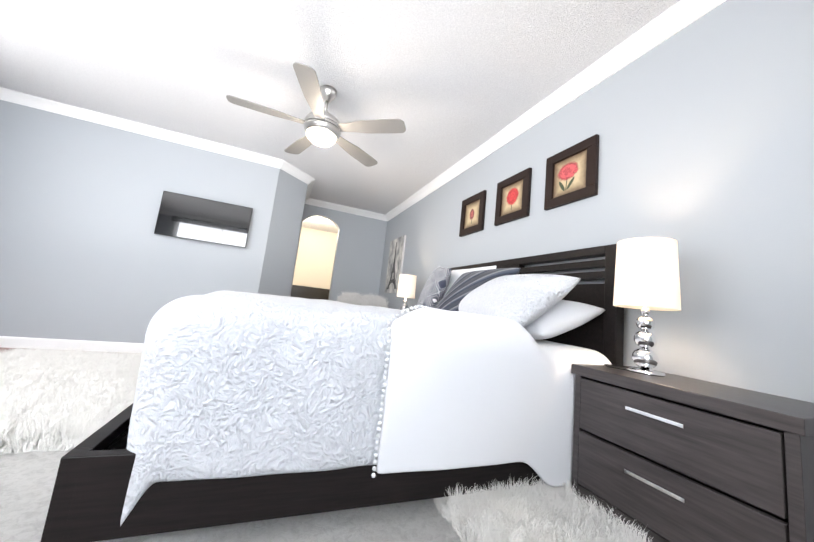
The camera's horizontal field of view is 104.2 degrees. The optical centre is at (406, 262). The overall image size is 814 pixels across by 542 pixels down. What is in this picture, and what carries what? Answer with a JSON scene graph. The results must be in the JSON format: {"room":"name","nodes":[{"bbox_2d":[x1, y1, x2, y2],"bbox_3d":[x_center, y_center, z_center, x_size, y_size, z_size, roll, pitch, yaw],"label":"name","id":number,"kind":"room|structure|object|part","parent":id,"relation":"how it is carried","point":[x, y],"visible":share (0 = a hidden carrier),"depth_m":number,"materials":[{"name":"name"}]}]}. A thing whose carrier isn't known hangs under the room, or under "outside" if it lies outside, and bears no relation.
{"room":"bedroom","nodes":[
{"label":"bedroom","id":0,"kind":"room"},
{"bbox_2d":[0,347,136,353],"bbox_3d":[-1.540,0.913,1.892,4.840,0.050,6.640,10,-9,-21],"label":"floor","id":1,"kind":"structure","parent":0,"point":[4,349],"depth_m":2.95,"materials":[{"name":"grey carpet"}]},
{"bbox_2d":[0,345,651,541],"bbox_3d":[-0.977,0.876,1.458,3.219,0.043,3.577,10,-9,-21],"label":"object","id":2,"kind":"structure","parent":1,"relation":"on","point":[57,405],"depth_m":1.17,"materials":[{"name":"white carpet"}]},
{"bbox_2d":[41,244,623,541],"bbox_3d":[-0.285,0.442,2.197,2.147,1.240,2.247,10,-9,-21],"label":"bed","id":3,"kind":"object","parent":1,"relation":"on","point":[244,407],"visible":0.96,"depth_m":1.06,"materials":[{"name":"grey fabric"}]},
{"bbox_2d":[116,290,533,539],"bbox_3d":[-0.586,0.589,2.075,1.552,0.695,2.220,10,-9,-21],"label":"duvet","id":4,"kind":"object","parent":3,"relation":"on","point":[246,407],"depth_m":1.00,"materials":[{"name":"white fabric"}]},
{"bbox_3d":[0.177,0.515,1.558,0.858,0.579,0.732,10,-9,-21],"label":"coverlet trim","id":5,"kind":"part","parent":3,"relation":"part of","materials":[{"name":"white fabric"}]},
{"bbox_2d":[336,291,388,307],"bbox_3d":[-0.746,0.938,4.753,0.682,0.875,0.640,5,-8,7],"label":"chair","id":6,"kind":"object","parent":1,"relation":"on","point":[354,298],"visible":0.25,"depth_m":4.87,"materials":[{"name":"fur"}]},
{"bbox_2d":[571,364,813,541],"bbox_3d":[1.016,0.751,1.123,0.466,0.620,0.669,10,-9,-21],"label":"nightstand","id":7,"kind":"object","parent":1,"relation":"on","point":[668,457],"visible":1,"depth_m":0.99,"materials":[{"name":"brown wood"}]},
{"bbox_2d":[604,237,680,376],"bbox_3d":[1.049,0.192,1.401,0.279,0.564,0.270,10,-9,-21],"label":"lamp","id":8,"kind":"object","parent":7,"relation":"on","point":[647,279],"visible":1,"depth_m":1.32,"materials":[{"name":"white fabric"}]},
{"bbox_3d":[1.004,0.474,1.430,0.253,0.005,0.133,10,-9,-21],"label":"cord","id":9,"kind":"part","parent":8,"relation":"part of","materials":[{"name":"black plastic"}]},
{"bbox_3d":[1.051,0.052,1.397,0.236,0.290,0.236,10,-9,-21],"label":"lamp shade","id":10,"kind":"part","parent":8,"relation":"part of","materials":[{"name":"beige fabric"}]},
{"bbox_3d":[0.823,0.622,1.056,0.023,0.225,0.180,10,-9,-21],"label":"handle","id":11,"kind":"part","parent":7,"relation":"part of","materials":[{"name":"silver metal"}]},
{"bbox_3d":[-0.060,1.003,3.750,0.466,0.620,0.669,10,-9,-21],"label":"nightstand","id":12,"kind":"object","parent":1,"relation":"on","visible":0},
{"bbox_2d":[397,274,416,310],"bbox_3d":[-0.017,0.428,3.896,0.224,0.559,0.224,10,-9,-21],"label":"lamp","id":13,"kind":"object","parent":12,"relation":"on","point":[406,286],"visible":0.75,"depth_m":3.83,"materials":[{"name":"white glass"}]},
{"bbox_3d":[-0.001,0.288,3.916,0.224,0.275,0.224,10,-9,-21],"label":"lamp shade","id":14,"kind":"part","parent":13,"relation":"part of","materials":[{"name":"beige fabric"}]},
{"bbox_2d":[0,100,307,342],"bbox_3d":[-3.142,-0.214,4.137,3.170,2.440,1.490,10,-9,-21],"label":"wall block","id":15,"kind":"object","parent":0,"point":[87,253],"visible":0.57,"depth_m":3.35,"materials":[{"name":"grey paint"}]},
{"bbox_2d":[0,336,143,352],"bbox_3d":[-1.532,0.839,1.902,4.600,0.100,6.400,10,-9,-21],"label":"baseboard","id":16,"kind":"structure","parent":15,"relation":"attached to","point":[17,342],"depth_m":3.13,"materials":[{"name":"white"}]},
{"bbox_2d":[154,191,252,247],"bbox_3d":[-2.315,-0.488,3.659,0.900,0.490,0.063,10,-9,-21],"label":"tv","id":17,"kind":"object","parent":15,"relation":"attached to","point":[196,218],"visible":1,"depth_m":3.62,"materials":[{"name":"black plastic"}]},
{"bbox_2d":[293,227,336,288],"bbox_3d":[-2.662,0.333,7.617,2.700,2.440,0.100,10,-9,-21],"label":"wall","id":18,"kind":"structure","parent":0,"point":[315,258],"depth_m":7.77,"materials":[{"name":"beige paint"}]},
{"bbox_2d":[329,234,337,288],"bbox_3d":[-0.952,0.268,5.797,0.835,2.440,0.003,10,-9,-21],"label":"wall","id":19,"kind":"structure","parent":0,"point":[337,234],"depth_m":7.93,"materials":[{"name":"beige paint"}]},
{"bbox_2d":[290,204,386,300],"bbox_3d":[-1.231,0.211,5.622,1.550,2.440,0.120,10,-9,-21],"label":"wall","id":20,"kind":"structure","parent":0,"point":[358,258],"depth_m":5.71,"materials":[{"name":"grey paint"}]},
{"bbox_2d":[0,0,726,220],"bbox_3d":[-1.272,-1.468,2.229,4.600,0.089,6.400,10,-9,-21],"label":"crown molding","id":21,"kind":"structure","parent":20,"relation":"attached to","point":[678,16],"depth_m":3.08,"materials":[{"name":"white wood"}]},
{"bbox_2d":[0,0,679,233],"bbox_3d":[-1.808,-1.410,3.566,4.840,0.050,9.520,10,-9,-21],"label":"ceiling","id":22,"kind":"structure","parent":0,"point":[450,83],"depth_m":2.33,"materials":[{"name":"white paint"}]},
{"bbox_2d":[226,62,405,166],"bbox_3d":[-0.705,-1.147,2.503,1.251,0.520,1.304,10,-9,-21],"label":"ceiling fan","id":23,"kind":"object","parent":22,"relation":"hanging from","point":[323,127],"visible":1,"depth_m":2.40,"materials":[{"name":"silver metal"}]},
{"bbox_3d":[-0.679,-0.971,2.500,0.236,0.074,0.236,10,-9,-21],"label":"glass","id":24,"kind":"part","parent":23,"relation":"part of","materials":[{"name":"white glass"}]},
{"bbox_3d":[-0.653,-1.201,2.533,0.292,0.394,0.292,10,-9,-21],"label":"motor","id":25,"kind":"part","parent":23,"relation":"part of","materials":[{"name":"silver metal"}]},
{"bbox_3d":[-0.607,-0.954,2.392,0.010,0.130,0.010,10,-9,-21],"label":"chain","id":26,"kind":"part","parent":23,"relation":"part of","materials":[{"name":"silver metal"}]},
{"bbox_2d":[378,0,813,402],"bbox_3d":[0.224,0.180,4.246,0.120,2.440,9.520,10,-9,-21],"label":"wall","id":27,"kind":"structure","parent":0,"point":[702,127],"depth_m":1.44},
{"bbox_2d":[384,235,405,292],"bbox_3d":[-0.198,0.039,5.165,0.030,0.900,0.660,10,-9,-21],"label":"framed picture","id":28,"kind":"object","parent":27,"relation":"attached to","point":[396,259],"visible":0.84,"depth_m":5.11,"materials":[{"name":"grey paper"}]},
{"bbox_2d":[459,190,486,236],"bbox_3d":[0.661,-0.491,3.212,0.028,0.395,0.400,10,-9,-21],"label":"framed picture","id":29,"kind":"object","parent":27,"relation":"attached to","point":[472,214],"visible":1,"depth_m":3.19,"materials":[{"name":"black wood"}]},
{"bbox_2d":[463,198,481,229],"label":"print","id":30,"kind":"object","parent":29,"relation":"attached to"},
{"bbox_2d":[494,167,531,225],"bbox_3d":[0.884,-0.543,2.668,0.028,0.395,0.400,10,-9,-21],"label":"framed picture","id":31,"kind":"object","parent":27,"relation":"attached to","point":[513,194],"visible":1,"depth_m":2.64,"materials":[{"name":"black wood"}]},
{"bbox_2d":[500,178,524,217],"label":"print","id":32,"kind":"object","parent":31,"relation":"attached to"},
{"bbox_2d":[544,134,598,210],"bbox_3d":[1.099,-0.594,2.142,0.028,0.395,0.400,10,-9,-21],"label":"framed picture","id":33,"kind":"object","parent":27,"relation":"attached to","point":[571,174],"visible":1,"depth_m":2.11,"materials":[{"name":"black wood"}]},
{"bbox_2d":[552,148,588,199],"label":"print","id":34,"kind":"object","parent":33,"relation":"attached to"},
{"bbox_3d":[-2.304,1.461,6.365,2.600,0.051,2.280,10,-9,-21],"label":"floor","id":35,"kind":"structure","parent":0,"visible":0},
{"bbox_2d":[290,285,329,299],"bbox_3d":[-2.567,1.012,7.242,2.572,1.020,0.538,10,-9,-21],"label":"bathtub","id":36,"kind":"object","parent":35,"relation":"on","point":[308,292],"depth_m":7.63,"materials":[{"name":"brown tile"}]}
]}

